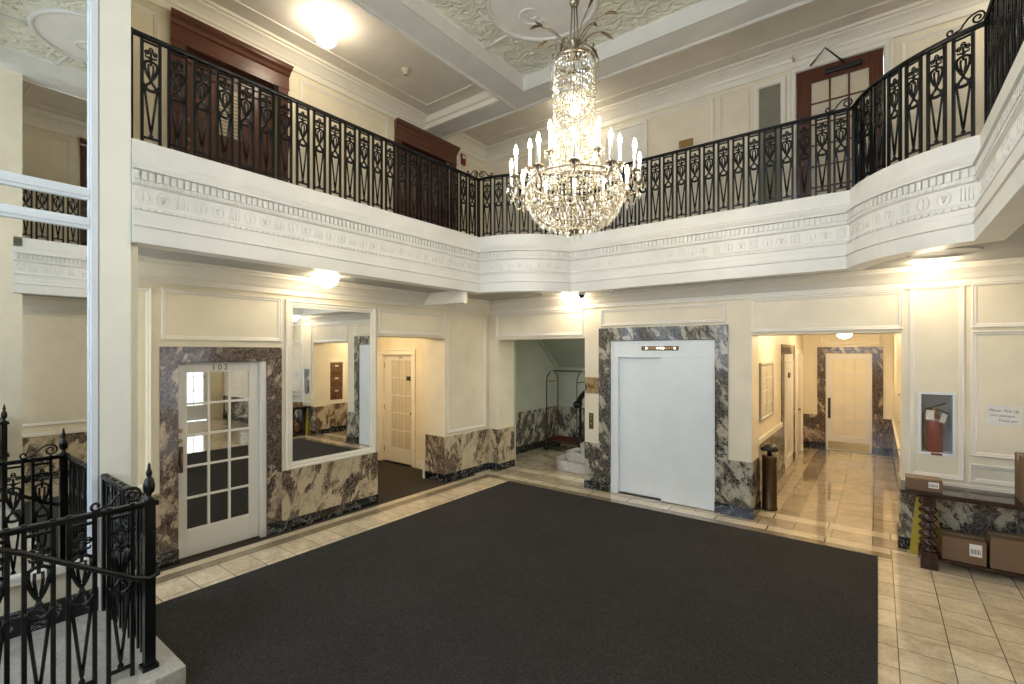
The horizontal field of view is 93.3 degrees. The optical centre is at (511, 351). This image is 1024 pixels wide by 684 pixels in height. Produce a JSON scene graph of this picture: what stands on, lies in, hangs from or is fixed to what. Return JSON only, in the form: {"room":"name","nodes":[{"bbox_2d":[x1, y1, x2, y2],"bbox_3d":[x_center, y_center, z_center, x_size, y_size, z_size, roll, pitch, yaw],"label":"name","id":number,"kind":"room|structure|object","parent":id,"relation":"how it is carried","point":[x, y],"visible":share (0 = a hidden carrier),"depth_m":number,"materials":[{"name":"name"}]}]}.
{"room":"apartment building lobby","nodes":[
{"label":"apartment building lobby","id":0,"kind":"room"},
{"bbox_2d":[0,555,98,638],"bbox_3d":[-4.770,-1.170,2.290,0.430,6.800,4.290,0,0,37],"label":"wall","id":1,"kind":"structure","parent":0,"point":[15,581],"depth_m":3.63,"materials":[{"name":"beige paint"}]},
{"bbox_2d":[0,0,98,576],"bbox_3d":[-4.592,-1.345,2.215,0.045,5.950,4.185,0,0,37],"label":"mirror","id":2,"kind":"object","parent":1,"relation":"attached to","point":[49,49],"visible":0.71,"depth_m":3.66,"materials":[{"name":"white mirror"}]},
{"bbox_2d":[131,0,486,236],"bbox_3d":[-2.098,-2.755,7.730,2.120,3.630,7.610,0,0,37],"label":"wall","id":3,"kind":"structure","parent":0,"point":[313,81],"depth_m":7.68,"materials":[{"name":"beige paint"}]},
{"bbox_2d":[170,7,293,181],"bbox_3d":[-3.919,-3.020,6.733,0.460,2.500,1.570,0,0,37],"label":"door","id":4,"kind":"structure","parent":3,"relation":"in","point":[189,34],"depth_m":6.59,"materials":[{"name":"brown wood"}]},
{"bbox_2d":[394,117,460,229],"bbox_3d":[-1.760,-3.020,9.583,0.460,2.500,1.660,0,0,37],"label":"door","id":5,"kind":"structure","parent":3,"relation":"in","point":[407,134],"depth_m":9.46,"materials":[{"name":"brown wood"}]},
{"bbox_2d":[460,153,465,165],"bbox_3d":[-1.046,-4.100,10.327,0.060,0.220,0.140,0,0,37],"label":"fire alarm","id":6,"kind":"object","parent":3,"relation":"attached to","point":[463,157],"visible":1,"depth_m":10.31,"materials":[{"name":"red plastic"}]},
{"bbox_2d":[138,255,489,568],"bbox_3d":[-2.275,0.645,7.131,0.740,3.170,6.440,0,0,37],"label":"wall","id":7,"kind":"structure","parent":0,"point":[189,312],"depth_m":5.93,"materials":[{"name":"beige paint"}]},
{"bbox_2d":[178,361,265,558],"bbox_3d":[-3.296,1.170,5.502,0.120,2.120,0.930,0,0,37],"label":"door","id":8,"kind":"structure","parent":7,"relation":"in","point":[222,405],"depth_m":5.50,"materials":[{"name":"white paint"}]},
{"bbox_2d":[285,299,375,470],"bbox_3d":[-2.407,0.415,6.547,0.035,2.130,1.350,0,0,37],"label":"wall mirror","id":9,"kind":"object","parent":7,"relation":"attached to","point":[330,348],"visible":1,"depth_m":6.48,"materials":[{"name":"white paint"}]},
{"bbox_2d":[377,337,425,469],"bbox_3d":[-2.972,0.855,8.713,2.540,2.750,2.900,0,0,37],"label":"wall","id":10,"kind":"structure","parent":0,"point":[419,344],"depth_m":9.20,"materials":[{"name":"beige paint"}]},
{"bbox_2d":[377,349,415,467],"bbox_3d":[-2.273,1.150,9.635,1.140,2.400,0.135,0,0,37],"label":"door","id":11,"kind":"structure","parent":10,"relation":"in","point":[396,368],"depth_m":9.71,"materials":[{"name":"white paint"}]},
{"bbox_2d":[514,340,584,464],"bbox_3d":[1.757,0.630,9.854,3.900,3.200,2.770,0,0,37],"label":"wall","id":12,"kind":"structure","parent":0,"point":[532,366],"depth_m":11.19,"materials":[{"name":"green paint"}]},
{"bbox_2d":[537,339,584,371],"bbox_3d":[1.699,-0.250,9.753,3.470,1.440,2.600,0,0,37],"label":"ceiling","id":13,"kind":"structure","parent":0,"point":[561,352],"depth_m":11.23,"materials":[{"name":"green paint"}]},
{"bbox_2d":[210,0,920,145],"bbox_3d":[-0.113,-4.698,3.411,10.500,0.344,12.100,0,0,37],"label":"ceiling","id":14,"kind":"structure","parent":0,"point":[366,48],"depth_m":7.05,"materials":[{"name":"paint"}]},
{"bbox_2d":[315,18,336,48],"bbox_3d":[-2.579,-4.397,6.697,0.290,0.345,0.290,0,0,37],"label":"globe ceiling light","id":15,"kind":"object","parent":14,"relation":"attached to","point":[325,35],"visible":1,"depth_m":6.62,"materials":[{"name":"white glass"}]},
{"bbox_2d":[401,67,409,75],"bbox_3d":[-1.722,-4.522,7.829,0.140,0.095,0.140,0,0,37],"label":"smoke detector","id":16,"kind":"object","parent":14,"relation":"attached to","point":[405,70],"visible":1,"depth_m":7.79,"materials":[{"name":"beige plastic"}]},
{"bbox_2d":[569,100,579,115],"bbox_3d":[1.139,-4.440,8.823,0.200,0.260,0.200,0,0,37],"label":"globe ceiling light","id":17,"kind":"object","parent":14,"relation":"attached to","point":[577,101],"visible":0.38,"depth_m":8.77,"materials":[{"name":"white glass"}]},
{"bbox_2d":[506,0,644,240],"bbox_3d":[0.559,-2.777,4.331,1.236,3.565,1.236,0,0,37],"label":"crystal chandelier","id":18,"kind":"object","parent":14,"relation":"hanging from","point":[574,48],"visible":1,"depth_m":4.20,"materials":[{"name":"clear glass"}]},
{"bbox_2d":[349,0,815,138],"bbox_3d":[0.519,-4.543,4.261,9.880,0.435,6.820,0,0,37],"label":"ceiling beams","id":19,"kind":"structure","parent":14,"relation":"attached to","point":[507,92],"depth_m":6.92,"materials":[{"name":"paint"}]},
{"bbox_2d":[138,224,1023,305],"bbox_3d":[0.961,-0.915,4.572,7.990,0.350,5.850,0,0,37],"label":"ceiling","id":20,"kind":"structure","parent":0,"point":[1013,246],"depth_m":5.22,"materials":[{"name":"paint"}]},
{"bbox_2d":[314,274,338,287],"bbox_3d":[-2.293,-0.864,5.965,0.294,0.152,0.294,0,0,37],"label":"ceiling lamp","id":21,"kind":"object","parent":20,"relation":"attached to","point":[323,280],"visible":1,"depth_m":5.87,"materials":[{"name":"white glass"}]},
{"bbox_2d":[524,293,542,294],"bbox_3d":[0.348,-0.933,7.828,0.320,0.014,0.320,0,0,37],"label":"ceiling plate","id":22,"kind":"object","parent":20,"relation":"attached to","point":[524,293],"visible":0.86,"depth_m":7.77,"materials":[{"name":"paint"}]},
{"bbox_2d":[561,293,578,302],"bbox_3d":[0.946,-0.864,7.840,0.294,0.152,0.294,0,0,37],"label":"ceiling lamp","id":23,"kind":"object","parent":20,"relation":"attached to","point":[569,298],"visible":0.83,"depth_m":7.74,"materials":[{"name":"white glass"}]},
{"bbox_2d":[578,293,584,297],"bbox_3d":[1.093,-0.890,7.603,0.124,0.100,0.124,0,0,37],"label":"dome camera","id":24,"kind":"object","parent":20,"relation":"attached to","point":[581,295],"visible":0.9,"depth_m":7.56,"materials":[{"name":"white paint"}]},
{"bbox_2d":[610,289,617,293],"bbox_3d":[1.509,-0.895,7.159,0.110,0.090,0.115,0,0,37],"label":"sensor","id":25,"kind":"object","parent":20,"relation":"attached to","point":[612,291],"visible":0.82,"depth_m":7.11,"materials":[{"name":"beige plastic"}]},
{"bbox_2d":[914,258,951,275],"bbox_3d":[4.356,-0.864,5.005,0.294,0.152,0.294,0,0,37],"label":"ceiling lamp","id":26,"kind":"object","parent":20,"relation":"attached to","point":[930,267],"visible":1,"depth_m":4.92,"materials":[{"name":"white glass"}]},
{"bbox_2d":[907,246,983,258],"bbox_3d":[4.094,-0.933,4.576,0.540,0.014,0.540,0,0,37],"label":"ceiling light","id":27,"kind":"object","parent":20,"relation":"attached to","point":[957,251],"visible":0.82,"depth_m":4.55,"materials":[{"name":"paint"}]},
{"bbox_2d":[156,443,1023,683],"bbox_3d":[1.714,2.330,4.912,14.200,0.200,16.300,0,0,37],"label":"floor","id":28,"kind":"structure","parent":0,"point":[952,624],"depth_m":5.50,"materials":[{"name":"tile"}]},
{"bbox_2d":[0,610,185,683],"bbox_3d":[-1.976,1.780,0.306,6.520,0.900,4.400,0,0,37],"label":"platform","id":29,"kind":"object","parent":28,"relation":"on","point":[171,670],"visible":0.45,"depth_m":3.25,"materials":[{"name":"stone"}]},
{"bbox_2d":[0,463,160,683],"bbox_3d":[-3.070,1.405,2.246,0.124,1.350,2.404,0,0,37],"label":"iron railing","id":30,"kind":"object","parent":29,"relation":"on","point":[150,571],"visible":1,"depth_m":2.92,"materials":[{"name":"black metal"}]},
{"bbox_2d":[100,473,145,652],"bbox_3d":[-2.843,1.532,3.559,1.130,1.097,0.055,0,0,37],"label":"iron railing","id":31,"kind":"object","parent":29,"relation":"on","point":[108,481],"visible":0.39,"depth_m":3.59,"materials":[{"name":"black metal"}]},
{"bbox_2d":[98,0,137,610],"bbox_3d":[-3.357,-1.055,4.080,0.320,6.570,0.270,0,0,37],"label":"pillar","id":32,"kind":"structure","parent":28,"relation":"on","point":[118,257],"depth_m":3.96,"materials":[{"name":"beige paint"}]},
{"bbox_2d":[156,481,877,683],"bbox_3d":[-0.300,2.222,3.777,5.040,0.016,7.460,0,0,37],"label":"area rug","id":33,"kind":"object","parent":28,"relation":"on","point":[509,582],"visible":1,"depth_m":4.18,"materials":[{"name":"grey carpet"}]},
{"bbox_2d":[543,370,584,449],"bbox_3d":[1.243,1.327,10.914,0.930,1.805,0.540,0,0,37],"label":"luggage cart","id":34,"kind":"object","parent":28,"relation":"on","point":[558,440],"visible":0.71,"depth_m":10.95,"materials":[{"name":"brown metal"}]},
{"bbox_2d":[556,442,583,474],"bbox_3d":[2.081,1.705,9.263,2.170,1.050,1.820,0,0,37],"label":"staircase","id":35,"kind":"structure","parent":28,"relation":"on","point":[572,461],"depth_m":8.94,"materials":[{"name":"white stone"}]},
{"bbox_2d":[573,390,584,447],"bbox_3d":[1.801,0.865,8.735,1.569,1.890,0.144,0,0,37],"label":"stair rail","id":36,"kind":"object","parent":35,"relation":"on","point":[577,404],"visible":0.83,"depth_m":9.10,"materials":[{"name":"black metal"}]},
{"bbox_2d":[760,444,778,510],"bbox_3d":[3.649,1.770,6.845,0.230,0.920,0.230,0,0,37],"label":"trash bin","id":37,"kind":"object","parent":28,"relation":"on","point":[769,460],"visible":1,"depth_m":6.77,"materials":[{"name":"brown metal"}]},
{"bbox_2d":[909,497,939,553],"bbox_3d":[4.541,1.906,5.298,0.280,0.648,0.102,0,0,37],"label":"sign","id":38,"kind":"object","parent":28,"relation":"on","point":[914,541],"visible":0.29,"depth_m":5.32,"materials":[{"name":"yellow plastic"}]},
{"bbox_2d":[899,480,1023,577],"bbox_3d":[5.223,1.837,4.493,2.520,0.785,0.490,0,0,37],"label":"console table","id":39,"kind":"object","parent":28,"relation":"on","point":[930,557],"visible":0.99,"depth_m":4.93,"materials":[{"name":"brown wood"}]},
{"bbox_2d":[905,473,942,493],"bbox_3d":[4.324,1.383,5.079,0.292,0.122,0.224,0,0,37],"label":"cardboard box","id":40,"kind":"object","parent":39,"relation":"on","point":[912,481],"visible":1,"depth_m":5.01,"materials":[{"name":"brown cardboard"}]},
{"bbox_2d":[939,528,986,566],"bbox_3d":[4.628,2.007,4.967,0.332,0.242,0.274,0,0,37],"label":"cardboard box","id":41,"kind":"object","parent":39,"relation":"on","point":[959,546],"visible":1,"depth_m":4.88,"materials":[{"name":"brown cardboard"}]},
{"bbox_2d":[936,550,1023,577],"bbox_3d":[5.229,2.145,4.501,1.900,0.030,0.290,0,0,37],"label":"shelf","id":42,"kind":"object","parent":39,"relation":"attached to","point":[987,568],"depth_m":4.78,"materials":[{"name":"brown wood"}]},
{"bbox_2d":[985,529,1023,573],"bbox_3d":[4.955,1.972,4.720,0.442,0.312,0.274,0,0,37],"label":"cardboard box","id":43,"kind":"object","parent":39,"relation":"on","point":[1005,550],"visible":0.87,"depth_m":4.69,"materials":[{"name":"brown cardboard"}]},
{"bbox_2d":[1015,452,1023,502],"bbox_3d":[5.074,1.223,4.611,0.342,0.442,0.304,0,0,37],"label":"cardboard box","id":44,"kind":"object","parent":39,"relation":"on","point":[1019,456],"visible":1,"depth_m":4.67,"materials":[{"name":"brown cardboard"}]},
{"bbox_2d":[486,0,989,235],"bbox_3d":[3.478,-3.170,7.985,10.100,2.800,0.470,0,0,37],"label":"wall","id":45,"kind":"structure","parent":0,"point":[716,104],"depth_m":7.80,"materials":[{"name":"beige paint"}]},
{"bbox_2d":[604,119,647,229],"bbox_3d":[2.094,-2.870,8.924,0.840,2.600,0.045,0,0,37],"label":"door","id":46,"kind":"structure","parent":45,"relation":"in","point":[638,130],"depth_m":8.85,"materials":[{"name":"white paint"}]},
{"bbox_2d":[679,138,692,148],"bbox_3d":[2.981,-3.565,8.273,0.240,0.130,0.012,0,0,37],"label":"wall plate","id":47,"kind":"object","parent":45,"relation":"attached to","point":[688,142],"visible":0.93,"depth_m":8.26,"materials":[{"name":"gold metal"}]},
{"bbox_2d":[754,76,785,205],"bbox_3d":[4.002,-3.180,7.501,0.440,2.020,0.050,0,0,37],"label":"window","id":48,"kind":"structure","parent":45,"relation":"in","point":[770,96],"depth_m":7.49,"materials":[{"name":"white paint"}]},
{"bbox_2d":[759,83,780,204],"bbox_3d":[4.003,-3.180,7.502,0.300,1.880,0.006,0,0,37],"label":"shade","id":49,"kind":"object","parent":48,"relation":"attached to","point":[769,93],"depth_m":7.49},
{"bbox_2d":[788,34,893,199],"bbox_3d":[4.696,-2.956,6.961,1.260,2.771,0.432,0,0,37],"label":"door","id":50,"kind":"structure","parent":45,"relation":"in","point":[816,85],"depth_m":7.04,"materials":[{"name":"brown wood"}]},
{"bbox_2d":[489,257,1023,549],"bbox_3d":[4.211,0.645,5.881,11.390,3.170,0.640,0,0,37],"label":"wall","id":51,"kind":"structure","parent":0,"point":[960,328],"depth_m":5.95,"materials":[{"name":"beige paint"}]},
{"bbox_2d":[589,413,593,428],"bbox_3d":[1.288,1.130,7.860,0.080,0.260,0.014,0,0,37],"label":"plate","id":52,"kind":"object","parent":51,"relation":"attached to","point":[591,415],"visible":1,"depth_m":7.86,"materials":[{"name":"brown metal"}]},
{"bbox_2d":[611,339,714,510],"bbox_3d":[2.236,1.030,7.248,1.590,2.400,0.165,0,0,37],"label":"elevator","id":53,"kind":"object","parent":51,"relation":"attached to","point":[663,391],"visible":0.91,"depth_m":7.14,"materials":[{"name":"white metal"}]},
{"bbox_2d":[918,392,955,456],"bbox_3d":[4.717,0.795,5.373,0.310,0.690,0.194,0,0,37],"label":"fire extinguisher cabinet","id":54,"kind":"object","parent":51,"relation":"attached to","point":[925,399],"visible":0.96,"depth_m":5.38,"materials":[{"name":"white metal"}]},
{"bbox_2d":[922,403,947,452],"bbox_3d":[4.712,0.839,5.384,0.228,0.552,0.155,0,0,37],"label":"fire extinguisher","id":55,"kind":"object","parent":54,"relation":"in","point":[933,423],"visible":1,"depth_m":5.34,"materials":[{"name":"red metal"}]},
{"bbox_2d":[985,404,1022,427],"bbox_3d":[5.081,0.665,4.993,0.276,0.218,0.003,0,0,37],"label":"paper note","id":56,"kind":"object","parent":51,"relation":"attached to","point":[1011,416],"visible":1,"depth_m":4.99,"materials":[{"name":"white paper"}]},
{"bbox_2d":[759,333,899,502],"bbox_3d":[5.811,0.905,8.664,2.200,2.650,5.770,0,0,37],"label":"wall","id":57,"kind":"structure","parent":0,"point":[884,349],"depth_m":10.47,"materials":[{"name":"beige paint"}]},
{"bbox_2d":[759,362,773,421],"bbox_3d":[3.963,0.600,7.504,0.035,0.860,1.090,0,0,37],"label":"framed display","id":58,"kind":"object","parent":57,"relation":"attached to","point":[766,370],"visible":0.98,"depth_m":7.48,"materials":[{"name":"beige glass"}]},
{"bbox_2d":[785,354,792,469],"bbox_3d":[5.360,1.135,9.363,0.056,2.170,1.160,0,0,37],"label":"door","id":59,"kind":"structure","parent":57,"relation":"in","point":[788,357],"depth_m":9.34,"materials":[{"name":"white paint"}]},
{"bbox_2d":[795,350,802,457],"bbox_3d":[6.281,1.155,10.535,0.108,2.390,1.000,0,0,37],"label":"door","id":60,"kind":"structure","parent":57,"relation":"in","point":[798,353],"depth_m":10.51,"materials":[{"name":"white paint"}]},
{"bbox_2d":[826,354,871,453],"bbox_3d":[7.481,1.135,10.744,0.840,2.170,0.102,0,0,37],"label":"door","id":61,"kind":"structure","parent":57,"relation":"in","point":[833,442],"depth_m":10.75,"materials":[{"name":"white paint"}]},
{"bbox_3d":[5.821,-0.430,8.594,1.900,0.080,5.670,0,0,37],"label":"ceiling","id":62,"kind":"structure","parent":0,"visible":0},
{"bbox_2d":[837,334,851,338],"bbox_3d":[6.470,-0.321,9.401,0.266,0.139,0.266,0,0,37],"label":"ceiling lamp","id":63,"kind":"object","parent":62,"relation":"attached to","point":[844,336],"visible":0.52,"depth_m":9.33,"materials":[{"name":"white glass"}]},
{"bbox_3d":[1.275,-1.710,5.244,10.300,0.120,7.300,0,0,37],"label":"floor","id":64,"kind":"structure","parent":0,"visible":0},
{"bbox_2d":[131,138,479,294],"bbox_3d":[-1.866,-1.353,5.973,0.332,0.875,4.668,0,0,37],"label":"fascia","id":65,"kind":"object","parent":64,"relation":"attached to","point":[181,202],"visible":1,"depth_m":5.02,"materials":[{"name":"white paint"}]},
{"bbox_2d":[131,27,479,236],"bbox_3d":[-1.876,-2.316,5.853,0.055,1.053,4.504,0,0,37],"label":"iron railing","id":66,"kind":"object","parent":65,"relation":"on","point":[184,54],"visible":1,"depth_m":5.07,"materials":[{"name":"black metal"}]},
{"bbox_2d":[478,234,570,294],"bbox_3d":[0.156,-1.353,7.590,1.532,0.875,0.586,0,0,4],"label":"fascia","id":67,"kind":"object","parent":64,"relation":"attached to","point":[508,263],"visible":1,"depth_m":7.37,"materials":[{"name":"white paint"}]},
{"bbox_2d":[479,171,569,236],"bbox_3d":[0.187,-2.316,7.496,1.468,1.053,0.253,0,0,3],"label":"iron railing","id":68,"kind":"object","parent":67,"relation":"on","point":[496,177],"visible":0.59,"depth_m":7.46,"materials":[{"name":"black metal"}]},
{"bbox_2d":[570,190,857,293],"bbox_3d":[2.408,-1.353,6.511,3.935,0.875,0.332,0,0,37],"label":"fascia","id":69,"kind":"object","parent":64,"relation":"attached to","point":[807,235],"visible":1,"depth_m":6.16,"materials":[{"name":"white paint"}]},
{"bbox_2d":[569,98,854,235],"bbox_3d":[2.358,-2.316,6.469,3.667,1.053,0.055,0,0,37],"label":"iron railing","id":70,"kind":"object","parent":69,"relation":"on","point":[847,109],"visible":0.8,"depth_m":6.04,"materials":[{"name":"black metal"}]},
{"bbox_2d":[845,134,1001,269],"bbox_3d":[3.860,-1.353,4.685,0.547,0.875,1.504,0,0,-4],"label":"fascia","id":71,"kind":"object","parent":64,"relation":"attached to","point":[924,202],"visible":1,"depth_m":4.38,"materials":[{"name":"white paint"}]},
{"bbox_2d":[852,10,985,184],"bbox_3d":[3.773,-2.316,4.667,0.222,1.053,1.426,0,0,-5],"label":"iron railing","id":72,"kind":"object","parent":71,"relation":"on","point":[863,118],"visible":0.96,"depth_m":4.46,"materials":[{"name":"black metal"}]},
{"bbox_2d":[972,42,1023,240],"bbox_3d":[2.733,-1.353,2.309,0.332,0.875,4.382,0,0,37],"label":"fascia","id":73,"kind":"object","parent":64,"relation":"attached to","point":[998,162],"visible":1,"depth_m":3.19,"materials":[{"name":"white paint"}]},
{"bbox_2d":[983,0,1023,124],"bbox_3d":[2.637,-2.263,2.288,0.055,0.945,4.272,0,0,37],"label":"iron railing","id":74,"kind":"object","parent":73,"relation":"on","point":[1003,21],"visible":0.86,"depth_m":3.55,"materials":[{"name":"black metal"}]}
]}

